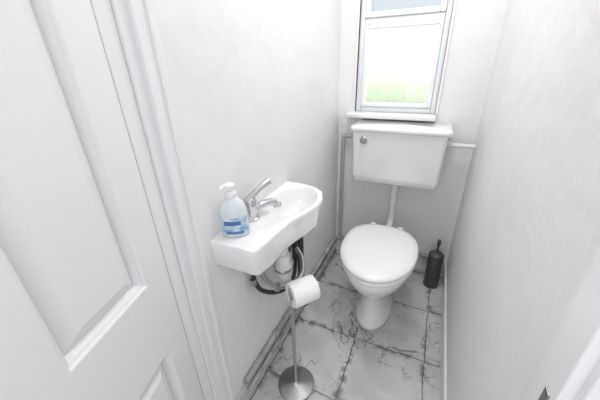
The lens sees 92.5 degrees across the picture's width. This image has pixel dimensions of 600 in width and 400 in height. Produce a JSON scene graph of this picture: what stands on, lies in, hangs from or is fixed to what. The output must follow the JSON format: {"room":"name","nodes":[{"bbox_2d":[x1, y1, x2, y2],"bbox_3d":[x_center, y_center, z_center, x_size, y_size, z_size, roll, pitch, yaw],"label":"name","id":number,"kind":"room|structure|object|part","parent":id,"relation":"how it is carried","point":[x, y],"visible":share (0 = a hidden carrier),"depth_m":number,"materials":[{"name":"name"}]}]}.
{"room":"bathroom","nodes":[
{"label":"bathroom","id":0,"kind":"room"},
{"bbox_2d":[153,0,341,396],"bbox_3d":[-0.073,-0.444,1.200,0.100,2.350,1.245,10,28,23],"label":"wall","id":1,"kind":"structure","parent":0,"point":[254,83],"depth_m":0.99,"materials":[{"name":"paint"}]},
{"bbox_2d":[210,181,322,294],"bbox_3d":[-0.046,0.331,1.172,0.211,0.675,0.547,10,28,23],"label":"basin","id":2,"kind":"object","parent":1,"relation":"attached to","point":[270,239],"visible":0.94,"depth_m":0.98,"materials":[{"name":"white ceramic"}]},
{"bbox_2d":[219,182,249,237],"bbox_3d":[-0.197,0.028,0.839,0.084,0.165,0.053,-2,26,-1],"label":"soap dispenser","id":3,"kind":"object","parent":2,"relation":"on","point":[234,221],"visible":1,"depth_m":0.82,"materials":[{"name":"white plastic"}]},
{"bbox_2d":[243,178,278,222],"bbox_3d":[-0.136,-0.007,0.963,0.055,0.120,0.140,17,31,34],"label":"mixer tap","id":4,"kind":"object","parent":2,"relation":"on","point":[252,207],"visible":0.95,"depth_m":0.94,"materials":[{"name":"silver metal"}]},
{"bbox_3d":[-0.142,-0.028,0.943,0.030,0.067,0.108,19,33,37],"label":"lever","id":5,"kind":"part","parent":4,"relation":"part of","materials":[{"name":"silver metal"}]},
{"bbox_3d":[-0.116,0.017,0.981,0.107,0.044,0.029,-23,33,-37],"label":"spout","id":6,"kind":"part","parent":4,"relation":"part of","materials":[{"name":"silver metal"}]},
{"bbox_2d":[288,237,303,276],"bbox_3d":[-0.036,0.366,1.351,0.051,0.457,0.275,5,26,14],"label":"hose","id":7,"kind":"object","parent":2,"relation":"attached to","point":[297,247],"depth_m":1.29,"materials":[{"name":"grey rubber"}]},
{"bbox_2d":[236,240,335,399],"bbox_3d":[0.010,0.579,1.664,0.012,0.100,1.245,10,28,23],"label":"baseboard","id":8,"kind":"structure","parent":1,"relation":"attached to","point":[244,394],"depth_m":1.32,"materials":[{"name":"paint"}]},
{"bbox_2d":[243,235,337,391],"bbox_3d":[0.026,0.521,1.648,0.035,0.067,1.170,10,28,23],"label":"pipe","id":9,"kind":"object","parent":1,"relation":"attached to","point":[275,334],"visible":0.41,"depth_m":1.36,"materials":[{"name":"grey metal"}]},
{"bbox_2d":[249,250,441,399],"bbox_3d":[0.340,0.716,1.530,0.958,0.050,1.540,10,28,23],"label":"floor","id":10,"kind":"structure","parent":0,"point":[400,359],"depth_m":1.43,"materials":[{"name":"tile"}]},
{"bbox_2d":[278,274,319,399],"bbox_3d":[-0.015,0.558,1.165,0.160,0.569,0.188,19,32,36],"label":"stand","id":11,"kind":"object","parent":10,"relation":"on","point":[295,382],"visible":1,"depth_m":1.20,"materials":[{"name":"silver metal"}]},
{"bbox_2d":[340,119,452,330],"bbox_3d":[0.442,0.146,1.519,0.499,0.981,0.771,10,28,23],"label":"toilet","id":12,"kind":"object","parent":10,"relation":"on","point":[377,260],"visible":1,"depth_m":1.48,"materials":[{"name":"white ceramic"}]},
{"bbox_3d":[0.385,0.245,1.417,0.368,0.032,0.478,10,28,23],"label":"seat lid","id":13,"kind":"part","parent":12,"relation":"part of","materials":[{"name":"white plastic"}]},
{"bbox_3d":[0.540,-0.390,1.535,0.499,0.033,0.232,10,28,23],"label":"cistern lid","id":14,"kind":"part","parent":12,"relation":"part of","materials":[{"name":"white ceramic"}]},
{"bbox_2d":[423,239,443,288],"bbox_3d":[0.820,0.383,1.747,0.086,0.335,0.086,10,28,23],"label":"toilet brush","id":15,"kind":"object","parent":10,"relation":"on","point":[435,259],"visible":1,"depth_m":1.73,"materials":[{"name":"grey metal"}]},
{"bbox_3d":[0.818,0.319,1.716,0.084,0.019,0.084,10,28,23],"label":"holder lid","id":16,"kind":"part","parent":15,"relation":"part of","materials":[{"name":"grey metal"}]},
{"bbox_3d":[0.817,0.275,1.695,0.022,0.095,0.022,10,28,23],"label":"handle","id":17,"kind":"part","parent":15,"relation":"part of","materials":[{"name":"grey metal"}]},
{"bbox_2d":[335,0,508,261],"bbox_3d":[0.600,-0.653,1.591,0.958,2.350,0.120,10,28,23],"label":"wall","id":18,"kind":"structure","parent":0,"point":[430,216],"depth_m":1.61,"materials":[{"name":"paint"}]},
{"bbox_2d":[336,116,352,236],"bbox_3d":[0.309,-0.113,1.894,0.141,0.848,0.024,18,32,35],"label":"supply pipe","id":19,"kind":"object","parent":18,"relation":"attached to","point":[340,117],"visible":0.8,"depth_m":1.90,"materials":[{"name":"grey plastic"}]},
{"bbox_2d":[337,235,427,257],"bbox_3d":[0.569,0.322,1.989,0.658,0.024,0.024,10,28,23],"label":"pipe","id":20,"kind":"object","parent":18,"relation":"attached to","point":[338,237],"visible":0.06,"depth_m":1.89,"materials":[{"name":"silver metal"}]},
{"bbox_2d":[336,239,444,273],"bbox_3d":[0.605,0.389,2.022,0.734,0.100,0.014,10,28,23],"label":"baseboard","id":21,"kind":"structure","parent":18,"relation":"attached to","point":[421,262],"depth_m":1.93,"materials":[{"name":"paint"}]},
{"bbox_2d":[346,111,436,121],"bbox_3d":[0.504,-0.474,1.618,0.483,0.026,0.090,10,28,23],"label":"window sill","id":22,"kind":"structure","parent":18,"relation":"attached to","point":[351,114],"depth_m":1.58,"materials":[{"name":"white paint"}]},
{"bbox_2d":[356,0,453,113],"bbox_3d":[0.533,-0.892,1.483,0.440,0.842,0.070,10,28,23],"label":"window","id":23,"kind":"structure","parent":18,"relation":"in","point":[450,4],"depth_m":1.51,"materials":[{"name":"white plastic"}]},
{"bbox_3d":[0.537,-0.723,1.561,0.384,0.414,0.056,10,28,23],"label":"lower sash","id":24,"kind":"part","parent":23,"relation":"part of","materials":[{"name":"clear glass"}]},
{"bbox_2d":[365,12,445,24],"bbox_3d":[0.533,-0.926,1.470,0.384,0.030,0.062,10,28,23],"label":"transom","id":25,"kind":"object","parent":23,"relation":"attached to","point":[436,15],"visible":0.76,"depth_m":1.44,"materials":[{"name":"white plastic"}]},
{"bbox_3d":[0.524,-1.090,1.383,0.384,0.342,0.060,10,28,23],"label":"upper sash","id":26,"kind":"part","parent":23,"relation":"part of","materials":[{"name":"clear glass"}]},
{"bbox_2d":[352,0,457,114],"bbox_3d":[0.518,-0.884,1.452,0.468,0.856,0.028,10,28,23],"label":"window frame","id":27,"kind":"structure","parent":18,"relation":"attached to","point":[359,1],"depth_m":1.50,"materials":[{"name":"white paint"}]},
{"bbox_2d":[447,0,599,399],"bbox_3d":[0.691,-0.294,0.836,0.100,2.350,1.325,10,28,23],"label":"wall","id":28,"kind":"structure","parent":0,"point":[527,227],"depth_m":0.64,"materials":[{"name":"paint"}]},
{"bbox_2d":[440,262,446,399],"bbox_3d":[0.673,0.710,1.345,0.012,0.100,1.320,10,28,23],"label":"baseboard","id":29,"kind":"structure","parent":28,"relation":"attached to","point":[443,356],"depth_m":1.37,"materials":[{"name":"white paint"}]},
{"bbox_2d":[446,141,475,148],"bbox_3d":[0.837,-0.281,1.495,0.135,0.038,0.038,10,28,23],"label":"pipe","id":30,"kind":"object","parent":28,"relation":"attached to","point":[449,144],"visible":0.95,"depth_m":1.49,"materials":[{"name":"white plastic"}]},
{"bbox_3d":[-0.005,-0.096,0.467,2.400,2.350,0.175,10,28,23],"label":"wall","id":31,"kind":"structure","parent":0,"visible":0},
{"bbox_2d":[0,0,203,399],"bbox_3d":[-0.420,0.170,0.348,0.038,1.980,0.710,2,26,9],"label":"door","id":32,"kind":"structure","parent":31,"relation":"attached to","point":[89,310],"depth_m":0.48,"materials":[{"name":"white paint"}]},
{"bbox_2d":[90,0,235,399],"bbox_3d":[-0.323,-0.021,0.703,0.044,2.030,0.113,10,28,23],"label":"trim","id":33,"kind":"structure","parent":31,"relation":"attached to","point":[129,32],"depth_m":0.67,"materials":[{"name":"white paint"}]},
{"bbox_2d":[538,386,549,399],"bbox_3d":[0.328,0.270,0.387,0.003,0.040,0.014,10,28,23],"label":"strike plate","id":34,"kind":"object","parent":31,"relation":"attached to","point":[545,395],"visible":1,"depth_m":0.38,"materials":[{"name":"silver metal"}]},
{"bbox_2d":[518,236,599,399],"bbox_3d":[0.369,0.119,0.319,0.078,2.070,0.106,10,28,23],"label":"trim","id":35,"kind":"structure","parent":31,"relation":"attached to","point":[568,364],"depth_m":0.35,"materials":[{"name":"white paint"}]},
{"label":"outside","id":36,"kind":"structure","parent":0,"visible":0},
{"bbox_3d":[4.667,-2.829,9.868,24.000,0.100,17.750,10,28,23],"label":"lawn","id":37,"kind":"structure","parent":36,"visible":0},
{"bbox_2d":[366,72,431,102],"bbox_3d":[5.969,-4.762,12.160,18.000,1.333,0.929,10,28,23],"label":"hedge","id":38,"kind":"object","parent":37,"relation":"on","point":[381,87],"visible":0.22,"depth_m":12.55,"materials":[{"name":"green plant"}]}
]}

